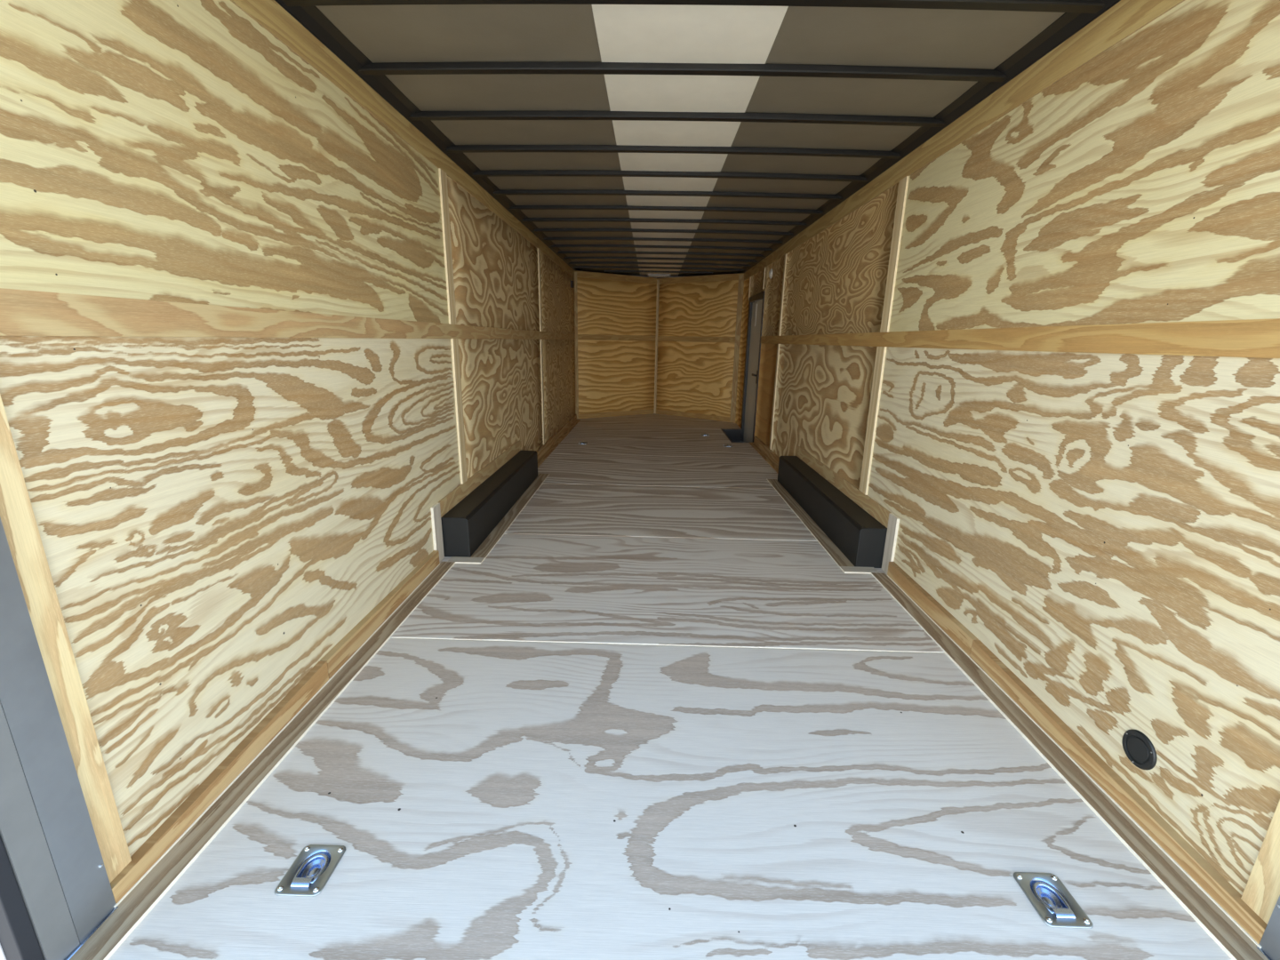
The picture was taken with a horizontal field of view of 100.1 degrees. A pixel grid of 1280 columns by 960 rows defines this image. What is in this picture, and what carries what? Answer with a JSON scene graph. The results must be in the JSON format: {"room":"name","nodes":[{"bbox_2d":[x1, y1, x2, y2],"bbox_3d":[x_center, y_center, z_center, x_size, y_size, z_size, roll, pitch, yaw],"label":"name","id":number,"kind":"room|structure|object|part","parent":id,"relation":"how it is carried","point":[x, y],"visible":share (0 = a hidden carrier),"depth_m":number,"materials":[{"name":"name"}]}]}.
{"room":"cargo space","nodes":[
{"label":"cargo space","id":0,"kind":"room"},
{"bbox_2d":[0,0,575,959],"bbox_3d":[-1.068,-1.154,4.808,0.066,2.360,8.440,1,15,1],"label":"wall","id":1,"kind":"structure","parent":0,"point":[227,384],"depth_m":1.43,"materials":[{"name":"beige wood"}]},
{"bbox_2d":[0,517,118,959],"bbox_3d":[-1.130,-0.093,0.804,0.075,2.170,0.152,1,15,1],"label":"door frame","id":2,"kind":"structure","parent":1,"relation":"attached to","point":[56,892],"depth_m":0.99,"materials":[{"name":"grey paint"}]},
{"bbox_3d":[-1.135,-0.087,0.782,0.066,2.170,0.048,1,15,1],"label":"corner post","id":3,"kind":"part","parent":2,"relation":"part of","materials":[{"name":"grey metal"}]},
{"bbox_2d":[0,394,131,882],"bbox_3d":[-1.119,-0.152,0.904,0.010,2.105,0.055,1,15,1],"label":"trim","id":4,"kind":"structure","parent":1,"relation":"attached to","point":[17,516],"depth_m":1.03,"materials":[{"name":"beige wood"}]},
{"bbox_3d":[-1.096,-0.995,1.795,0.009,0.924,2.330,1,15,1],"label":"plywood panel","id":5,"kind":"part","parent":1,"relation":"part of","materials":[{"name":"beige wood"}]},
{"bbox_3d":[-1.115,0.046,2.067,0.009,1.224,2.330,1,15,1],"label":"plywood panel","id":6,"kind":"part","parent":1,"relation":"part of","materials":[{"name":"beige wood"}]},
{"bbox_2d":[68,561,455,959],"bbox_3d":[-1.064,0.703,1.958,0.071,0.010,1.990,1,15,1],"label":"trim","id":7,"kind":"structure","parent":1,"relation":"attached to","point":[133,908],"depth_m":1.40,"materials":[{"name":"wood"}]},
{"bbox_2d":[110,550,439,903],"bbox_3d":[-1.112,0.648,2.010,0.026,0.088,1.805,1,15,1],"label":"baseboard","id":8,"kind":"structure","parent":1,"relation":"attached to","point":[166,835],"depth_m":1.58,"materials":[{"name":"brown wood"}]},
{"bbox_2d":[113,563,439,907],"bbox_3d":[-1.100,0.684,2.016,0.005,0.014,1.810,1,15,1],"label":"trim","id":9,"kind":"structure","parent":1,"relation":"attached to","point":[327,682],"depth_m":1.50,"materials":[{"name":"brown wood"}]},
{"bbox_2d":[274,0,581,271],"bbox_3d":[-1.019,-2.160,4.260,0.135,0.086,7.890,1,15,1],"label":"rail","id":10,"kind":"object","parent":1,"relation":"attached to","point":[311,18],"visible":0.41,"depth_m":2.21,"materials":[{"name":"black metal"}]},
{"bbox_2d":[430,503,444,562],"bbox_3d":[-1.096,0.292,2.903,0.014,0.325,0.093,1,15,1],"label":"trim","id":11,"kind":"structure","parent":1,"relation":"attached to","point":[436,511],"depth_m":2.88,"materials":[{"name":"grey wood"}]},
{"bbox_2d":[438,168,456,324],"bbox_3d":[-1.062,-1.270,2.959,0.011,0.787,0.087,1,15,1],"label":"trim","id":12,"kind":"structure","parent":1,"relation":"attached to","point":[443,178],"depth_m":2.94,"materials":[{"name":"beige wood"}]},
{"bbox_2d":[450,338,467,484],"bbox_3d":[-1.077,-0.400,3.197,0.012,0.856,0.087,1,15,1],"label":"trim","id":13,"kind":"structure","parent":1,"relation":"attached to","point":[454,342],"depth_m":3.18,"materials":[{"name":"beige wood"}]},
{"bbox_2d":[447,556,485,563],"bbox_3d":[-0.958,0.444,2.956,0.185,0.010,0.072,1,15,1],"label":"trim","id":14,"kind":"structure","parent":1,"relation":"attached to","point":[457,559],"depth_m":2.95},
{"bbox_2d":[437,440,520,517],"bbox_3d":[-1.076,-0.073,3.830,0.009,0.091,1.878,1,15,1],"label":"trim","id":15,"kind":"structure","parent":1,"relation":"attached to","point":[458,494],"depth_m":3.52,"materials":[{"name":"brown wood"}]},
{"bbox_3d":[-1.045,-1.612,4.156,0.009,0.924,2.548,1,15,1],"label":"plywood panel","id":16,"kind":"part","parent":1,"relation":"part of","materials":[{"name":"beige wood"}]},
{"bbox_3d":[-1.065,-0.571,4.428,0.009,1.224,2.548,1,15,1],"label":"plywood panel","id":17,"kind":"part","parent":1,"relation":"part of","materials":[{"name":"beige wood"}]},
{"bbox_2d":[537,248,542,331],"bbox_3d":[-1.009,-1.908,5.405,0.011,0.787,0.060,1,15,1],"label":"trim","id":18,"kind":"structure","parent":1,"relation":"attached to","point":[539,251],"depth_m":5.38,"materials":[{"name":"beige wood"}]},
{"bbox_2d":[540,339,544,444],"bbox_3d":[-1.028,-0.917,5.654,0.011,1.096,0.060,1,15,1],"label":"trim","id":19,"kind":"structure","parent":1,"relation":"attached to","point":[541,356],"depth_m":5.63,"materials":[{"name":"beige wood"}]},
{"bbox_2d":[536,414,576,460],"bbox_3d":[-1.016,-0.526,6.505,0.026,0.088,3.490,1,15,1],"label":"baseboard","id":20,"kind":"structure","parent":1,"relation":"attached to","point":[549,443],"depth_m":6.36,"materials":[{"name":"brown wood"}]},
{"bbox_3d":[-0.993,-2.251,6.604,0.009,0.924,2.508,1,15,1],"label":"plywood panel","id":21,"kind":"part","parent":1,"relation":"part of","materials":[{"name":"brown wood"}]},
{"bbox_3d":[-1.012,-1.210,6.876,0.009,1.224,2.508,1,15,1],"label":"plywood panel","id":22,"kind":"part","parent":1,"relation":"part of","materials":[{"name":"beige wood"}]},
{"bbox_2d":[537,419,580,467],"bbox_3d":[-0.972,-0.481,6.490,0.060,0.010,3.440,1,15,1],"label":"trim","id":23,"kind":"structure","parent":1,"relation":"attached to","point":[560,439],"depth_m":6.23,"materials":[{"name":"wood"}]},
{"bbox_2d":[574,270,743,422],"bbox_3d":[0.261,-2.078,8.435,2.570,2.360,1.000,1,15,1],"label":"wall","id":24,"kind":"structure","parent":0,"point":[617,313],"depth_m":8.35,"materials":[{"name":"brown wood"}]},
{"bbox_2d":[573,272,578,419],"bbox_3d":[-0.950,-1.966,7.983,0.050,2.130,0.012,-9,17,-33],"label":"trim","id":25,"kind":"structure","parent":24,"relation":"attached to","point":[575,273],"depth_m":7.96,"materials":[{"name":"brown wood"}]},
{"bbox_3d":[-0.355,-2.059,8.380,1.491,2.170,0.009,-9,17,-33],"label":"plywood panel","id":26,"kind":"part","parent":24,"relation":"part of","materials":[{"name":"brown wood"}]},
{"bbox_2d":[653,279,659,413],"bbox_3d":[0.263,-2.149,8.769,0.058,2.130,0.020,11,18,34],"label":"trim","id":27,"kind":"structure","parent":24,"relation":"attached to","point":[658,280],"depth_m":8.74,"materials":[{"name":"brown wood"}]},
{"bbox_3d":[0.875,-2.031,8.361,1.491,2.170,0.009,11,18,34],"label":"plywood panel","id":28,"kind":"part","parent":24,"relation":"part of","materials":[{"name":"brown wood"}]},
{"bbox_2d":[729,274,743,422],"bbox_3d":[1.439,-1.914,7.954,0.080,2.130,0.012,11,18,34],"label":"trim","id":29,"kind":"structure","parent":24,"relation":"attached to","point":[740,286],"depth_m":7.93,"materials":[{"name":"brown wood"}]},
{"bbox_2d":[107,413,1231,959],"bbox_3d":[0.162,0.057,5.123,2.570,0.302,8.490,1,15,1],"label":"floor","id":30,"kind":"structure","parent":0,"point":[658,719],"depth_m":1.51,"materials":[{"name":"grey wood"}]},
{"bbox_2d":[274,844,345,896],"bbox_3d":[-0.759,0.902,1.239,0.104,0.023,0.122,1,15,1],"label":"ring","id":31,"kind":"object","parent":30,"relation":"in","point":[309,873],"visible":1,"depth_m":1.24,"materials":[{"name":"silver metal"}]},
{"bbox_2d":[440,450,537,557],"bbox_3d":[-1.006,0.085,3.872,0.153,0.233,1.862,1,15,1],"label":"wheel well","id":32,"kind":"object","parent":30,"relation":"on","point":[465,527],"visible":0.92,"depth_m":3.38,"materials":[{"name":"black metal"}]},
{"bbox_2d":[470,473,549,557],"bbox_3d":[-0.887,0.192,3.928,0.083,0.008,1.935,1,15,1],"label":"trim","id":33,"kind":"structure","parent":30,"relation":"on","point":[484,548],"depth_m":3.60,"materials":[{"name":"brown wood"}]},
{"bbox_3d":[0.062,-0.605,7.088,2.160,0.020,1.018,1,15,1],"label":"panel","id":34,"kind":"part","parent":30,"relation":"part of","materials":[{"name":"grey wood"}]},
{"bbox_3d":[0.242,-1.033,8.740,2.450,0.020,0.838,1,15,1],"label":"panel","id":35,"kind":"part","parent":30,"relation":"part of","materials":[{"name":"wood"}]},
{"bbox_3d":[0.140,0.217,3.951,2.450,0.020,1.219,1,15,1],"label":"panel","id":36,"kind":"part","parent":30,"relation":"part of","materials":[{"name":"grey wood"}]},
{"bbox_3d":[0.187,-0.359,6.157,2.450,0.020,0.898,1,15,1],"label":"panel","id":37,"kind":"part","parent":30,"relation":"part of","materials":[{"name":"grey wood"}]},
{"bbox_3d":[0.165,-0.091,5.132,2.450,0.020,1.218,1,15,1],"label":"panel","id":38,"kind":"part","parent":30,"relation":"part of","materials":[{"name":"grey wood"}]},
{"bbox_3d":[0.226,-0.829,7.956,2.450,0.020,0.778,1,15,1],"label":"panel","id":39,"kind":"part","parent":30,"relation":"part of","materials":[{"name":"wood"}]},
{"bbox_3d":[0.115,0.525,2.771,2.450,0.020,1.220,1,15,1],"label":"panel","id":40,"kind":"part","parent":30,"relation":"part of","materials":[{"name":"grey wood"}]},
{"bbox_3d":[0.089,0.838,1.580,2.450,0.020,1.238,1,15,1],"label":"panel","id":41,"kind":"part","parent":30,"relation":"part of","materials":[{"name":"grey wood"}]},
{"bbox_2d":[720,428,741,442],"bbox_3d":[1.298,-0.494,7.090,0.339,0.197,1.044,1,15,1],"label":"well","id":42,"kind":"object","parent":30,"relation":"in","point":[734,436],"visible":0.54,"depth_m":7.57,"materials":[{"name":"black paint"}]},
{"bbox_2d":[767,479,854,567],"bbox_3d":[1.166,0.238,3.896,0.083,0.008,1.935,1,15,1],"label":"trim","id":43,"kind":"structure","parent":30,"relation":"on","point":[820,535],"depth_m":3.58,"materials":[{"name":"wood"}]},
{"bbox_2d":[777,456,887,567],"bbox_3d":[1.288,0.135,3.844,0.153,0.233,1.898,1,15,1],"label":"wheel well","id":44,"kind":"object","parent":30,"relation":"on","point":[858,535],"visible":0.99,"depth_m":3.35,"materials":[{"name":"black metal"}]},
{"bbox_2d":[1013,872,1093,928],"bbox_3d":[0.923,0.943,1.203,0.104,0.023,0.122,1,15,1],"label":"ring","id":45,"kind":"object","parent":30,"relation":"in","point":[1052,901],"visible":1,"depth_m":1.20,"materials":[{"name":"silver metal"}]},
{"bbox_2d":[315,4,1064,276],"bbox_3d":[0.204,-2.235,4.524,2.580,0.079,8.490,1,15,1],"label":"ceiling","id":46,"kind":"structure","parent":0,"point":[950,38],"depth_m":2.19,"materials":[{"name":"silver metal"}]},
{"bbox_2d":[604,270,712,273],"bbox_3d":[0.276,-3.081,7.929,1.594,0.028,0.043,1,15,1],"label":"bow","id":47,"kind":"object","parent":46,"relation":"attached to","point":[644,271],"visible":1,"depth_m":7.91,"materials":[{"name":"black metal"}]},
{"bbox_2d":[647,273,671,277],"bbox_3d":[0.294,-3.163,8.286,0.360,0.044,0.100,1,15,1],"label":"lamp","id":48,"kind":"object","parent":46,"relation":"attached to","point":[649,275],"visible":1,"depth_m":8.25,"materials":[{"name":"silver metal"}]},
{"bbox_2d":[568,261,751,266],"bbox_3d":[0.258,-2.857,7.083,2.430,0.035,0.043,1,15,1],"label":"bow","id":49,"kind":"object","parent":46,"relation":"attached to","point":[577,262],"visible":0.98,"depth_m":7.06,"materials":[{"name":"black metal"}]},
{"bbox_2d":[573,265,745,271],"bbox_3d":[0.267,-2.967,7.507,2.430,0.035,0.043,1,15,1],"label":"bow","id":50,"kind":"object","parent":46,"relation":"attached to","point":[577,267],"visible":0.98,"depth_m":7.49,"materials":[{"name":"black metal"}]},
{"bbox_2d":[563,256,757,262],"bbox_3d":[0.249,-2.746,6.660,2.430,0.035,0.043,1,15,1],"label":"bow","id":51,"kind":"object","parent":46,"relation":"attached to","point":[566,258],"visible":0.99,"depth_m":6.64,"materials":[{"name":"black metal"}]},
{"bbox_2d":[557,250,764,256],"bbox_3d":[0.240,-2.635,6.237,2.430,0.035,0.043,1,15,1],"label":"bow","id":52,"kind":"object","parent":46,"relation":"attached to","point":[573,252],"visible":0.99,"depth_m":6.22,"materials":[{"name":"black metal"}]},
{"bbox_2d":[550,244,772,251],"bbox_3d":[0.231,-2.525,5.814,2.430,0.035,0.043,1,15,1],"label":"bow","id":53,"kind":"object","parent":46,"relation":"attached to","point":[556,245],"visible":0.98,"depth_m":5.79,"materials":[{"name":"black metal"}]},
{"bbox_2d":[542,237,782,244],"bbox_3d":[0.222,-2.415,5.391,2.430,0.035,0.043,1,15,1],"label":"bow","id":54,"kind":"object","parent":46,"relation":"attached to","point":[546,238],"visible":0.97,"depth_m":5.37,"materials":[{"name":"black metal"}]},
{"bbox_2d":[533,228,793,235],"bbox_3d":[0.213,-2.304,4.967,2.430,0.035,0.043,1,15,1],"label":"bow","id":55,"kind":"object","parent":46,"relation":"attached to","point":[538,229],"visible":0.98,"depth_m":4.95,"materials":[{"name":"black metal"}]},
{"bbox_2d":[521,217,807,226],"bbox_3d":[0.204,-2.194,4.544,2.430,0.035,0.043,1,15,1],"label":"bow","id":56,"kind":"object","parent":46,"relation":"attached to","point":[529,220],"visible":0.98,"depth_m":4.53,"materials":[{"name":"black metal"}]},
{"bbox_2d":[508,205,823,214],"bbox_3d":[0.195,-2.083,4.121,2.430,0.035,0.043,1,15,1],"label":"bow","id":57,"kind":"object","parent":46,"relation":"attached to","point":[516,207],"visible":0.98,"depth_m":4.10,"materials":[{"name":"black metal"}]},
{"bbox_2d":[492,189,843,199],"bbox_3d":[0.186,-1.973,3.698,2.430,0.035,0.043,1,15,1],"label":"bow","id":58,"kind":"object","parent":46,"relation":"attached to","point":[533,191],"visible":0.98,"depth_m":3.68,"materials":[{"name":"black metal"}]},
{"bbox_2d":[472,170,868,182],"bbox_3d":[0.177,-1.862,3.275,2.430,0.035,0.043,1,15,1],"label":"bow","id":59,"kind":"object","parent":46,"relation":"attached to","point":[481,173],"visible":0.98,"depth_m":3.26,"materials":[{"name":"black metal"}]},
{"bbox_2d":[445,144,900,159],"bbox_3d":[0.168,-1.752,2.851,2.430,0.035,0.043,1,15,1],"label":"bow","id":60,"kind":"object","parent":46,"relation":"attached to","point":[457,148],"visible":0.98,"depth_m":2.84,"materials":[{"name":"black metal"}]},
{"bbox_2d":[408,110,944,127],"bbox_3d":[0.159,-1.641,2.428,2.430,0.035,0.043,1,15,1],"label":"bow","id":61,"kind":"object","parent":46,"relation":"attached to","point":[525,115],"visible":0.98,"depth_m":2.41,"materials":[{"name":"black metal"}]},
{"bbox_2d":[358,62,1007,82],"bbox_3d":[0.149,-1.531,2.005,2.430,0.035,0.043,1,15,1],"label":"bow","id":62,"kind":"object","parent":46,"relation":"attached to","point":[975,75],"visible":0.99,"depth_m":1.99,"materials":[{"name":"black metal"}]},
{"bbox_2d":[281,0,1105,13],"bbox_3d":[0.140,-1.420,1.582,2.430,0.035,0.043,1,15,1],"label":"bow","id":63,"kind":"object","parent":46,"relation":"attached to","point":[1080,6],"visible":1,"depth_m":1.58,"materials":[{"name":"black metal"}]},
{"bbox_2d":[735,0,1279,895],"bbox_3d":[1.435,-1.097,4.769,0.066,2.360,8.440,1,15,1],"label":"wall","id":64,"kind":"structure","parent":0,"point":[1076,456],"depth_m":1.56,"materials":[{"name":"beige wood"}]},
{"bbox_3d":[1.474,-1.846,7.655,0.009,2.150,0.576,1,15,1],"label":"plywood panel","id":65,"kind":"part","parent":64,"relation":"part of","materials":[{"name":"brown wood"}]},
{"bbox_2d":[748,276,751,300],"bbox_3d":[1.474,-2.575,7.210,0.011,0.296,0.030,1,15,1],"label":"trim","id":66,"kind":"structure","parent":64,"relation":"attached to","point":[750,276],"depth_m":7.20,"materials":[{"name":"beige wood"}]},
{"bbox_2d":[740,291,765,442],"bbox_3d":[1.459,-1.377,6.959,0.094,1.955,0.980,1,15,1],"label":"door","id":67,"kind":"structure","parent":64,"relation":"in","point":[756,303],"depth_m":7.03,"materials":[{"name":"grey metal"}]},
{"bbox_3d":[1.474,-2.511,6.669,0.009,0.365,0.992,1,15,1],"label":"plywood panel","id":68,"kind":"part","parent":64,"relation":"part of","materials":[{"name":"brown wood"}]},
{"bbox_2d":[749,442,778,472],"bbox_3d":[1.344,-0.225,5.676,0.060,0.010,1.830,1,15,1],"label":"trim","id":69,"kind":"structure","parent":64,"relation":"attached to","point":[754,445],"depth_m":5.72,"materials":[{"name":"brown wood"}]},
{"bbox_2d":[762,267,765,288],"bbox_3d":[1.454,-2.361,6.273,0.011,0.236,0.030,1,15,1],"label":"trim","id":70,"kind":"structure","parent":64,"relation":"attached to","point":[764,268],"depth_m":6.26,"materials":[{"name":"beige wood"}]},
{"bbox_3d":[1.429,-0.956,6.077,0.009,1.224,0.936,1,15,1],"label":"plywood panel","id":71,"kind":"part","parent":64,"relation":"part of","materials":[{"name":"brown wood"}]},
{"bbox_2d":[753,436,779,466],"bbox_3d":[1.390,-0.265,5.680,0.026,0.088,1.800,1,15,1],"label":"baseboard","id":72,"kind":"structure","parent":64,"relation":"attached to","point":[762,445],"depth_m":5.83,"materials":[{"name":"brown wood"}]},
{"bbox_2d":[768,268,772,279],"bbox_3d":[1.440,-2.278,5.918,0.025,0.104,0.104,1,15,1],"label":"round light","id":73,"kind":"object","parent":64,"relation":"attached to","point":[771,270],"visible":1,"depth_m":5.89,"materials":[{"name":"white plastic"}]},
{"bbox_3d":[1.449,-1.996,5.805,0.009,0.924,0.936,1,15,1],"label":"plywood panel","id":74,"kind":"part","parent":64,"relation":"part of","materials":[{"name":"brown wood"}]},
{"bbox_2d":[768,344,780,449],"bbox_3d":[1.410,-0.862,5.616,0.011,1.096,0.060,1,15,1],"label":"trim","id":75,"kind":"structure","parent":64,"relation":"attached to","point":[778,348],"depth_m":5.60,"materials":[{"name":"beige wood"}]},
{"bbox_2d":[777,253,787,335],"bbox_3d":[1.429,-1.847,5.369,0.011,0.775,0.060,1,15,1],"label":"trim","id":76,"kind":"structure","parent":64,"relation":"attached to","point":[786,254],"depth_m":5.35,"materials":[{"name":"beige wood"}]},
{"bbox_3d":[1.393,-0.513,4.381,0.009,1.224,2.568,1,15,1],"label":"plywood panel","id":77,"kind":"part","parent":64,"relation":"part of","materials":[{"name":"beige wood"}]},
{"bbox_3d":[1.413,-1.554,4.109,0.009,0.924,2.568,1,15,1],"label":"plywood panel","id":78,"kind":"part","parent":64,"relation":"part of","materials":[{"name":"beige wood"}]},
{"bbox_2d":[796,446,891,527],"bbox_3d":[1.364,-0.018,3.792,0.009,0.091,1.878,1,15,1],"label":"trim","id":79,"kind":"structure","parent":64,"relation":"attached to","point":[877,511],"depth_m":3.49,"materials":[{"name":"brown wood"}]},
{"bbox_2d":[840,566,878,573],"bbox_3d":[1.196,0.492,2.923,0.185,0.010,0.072,1,15,1],"label":"trim","id":80,"kind":"structure","parent":64,"relation":"attached to","point":[845,569],"depth_m":2.91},
{"bbox_2d":[858,346,886,495],"bbox_3d":[1.359,-0.339,3.138,0.012,0.856,0.102,1,15,1],"label":"trim","id":81,"kind":"structure","parent":64,"relation":"attached to","point":[881,351],"depth_m":3.12,"materials":[{"name":"beige wood"}]},
{"bbox_2d":[881,512,899,574],"bbox_3d":[1.339,0.347,2.865,0.014,0.325,0.093,1,15,1],"label":"trim","id":82,"kind":"structure","parent":64,"relation":"attached to","point":[893,522],"depth_m":2.85,"materials":[{"name":"grey wood"}]},
{"bbox_2d":[880,176,909,332],"bbox_3d":[1.376,-1.203,2.902,0.011,0.775,0.090,1,15,1],"label":"trim","id":83,"kind":"structure","parent":64,"relation":"attached to","point":[903,183],"depth_m":2.89,"materials":[{"name":"beige wood"}]},
{"bbox_2d":[736,0,1120,273],"bbox_3d":[1.415,-2.105,4.222,0.135,0.086,7.890,1,15,1],"label":"rail","id":84,"kind":"object","parent":64,"relation":"attached to","point":[1068,24],"visible":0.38,"depth_m":2.15,"materials":[{"name":"black metal"}]},
{"bbox_2d":[871,572,1268,959],"bbox_3d":[1.258,0.755,1.922,0.071,0.010,1.990,1,15,1],"label":"trim","id":85,"kind":"structure","parent":64,"relation":"attached to","point":[1219,926],"depth_m":1.44,"materials":[{"name":"brown wood"}]},
{"bbox_3d":[1.343,0.104,2.019,0.009,1.224,2.310,1,15,1],"label":"plywood panel","id":86,"kind":"part","parent":64,"relation":"part of","materials":[{"name":"beige wood"}]},
{"bbox_2d":[887,561,1267,943],"bbox_3d":[1.311,0.703,1.972,0.026,0.088,1.805,1,15,1],"label":"baseboard","id":87,"kind":"structure","parent":64,"relation":"attached to","point":[1169,839],"depth_m":1.53,"materials":[{"name":"brown wood"}]},
{"bbox_3d":[1.362,-0.937,1.747,0.009,0.924,2.310,1,15,1],"label":"plywood panel","id":88,"kind":"part","parent":64,"relation":"part of","materials":[{"name":"beige wood"}]},
{"bbox_2d":[1122,729,1157,769],"bbox_3d":[1.311,0.709,1.410,0.008,0.096,0.096,1,15,1],"label":"air vent","id":89,"kind":"object","parent":64,"relation":"in","point":[1138,748],"visible":1,"depth_m":1.40,"materials":[{"name":"black plastic"}]},
{"bbox_2d":[1240,800,1279,924],"bbox_3d":[1.320,-0.097,0.866,0.010,2.105,0.055,1,15,1],"label":"trim","id":90,"kind":"structure","parent":64,"relation":"attached to","point":[1261,892],"depth_m":1.11,"materials":[{"name":"beige wood"}]},
{"bbox_2d":[1256,895,1279,959],"bbox_3d":[1.325,-0.037,0.766,0.075,2.170,0.152,1,15,1],"label":"post","id":91,"kind":"object","parent":64,"relation":"attached to","point":[1269,943],"visible":0.98,"depth_m":1.08,"materials":[{"name":"grey metal"}]}
]}

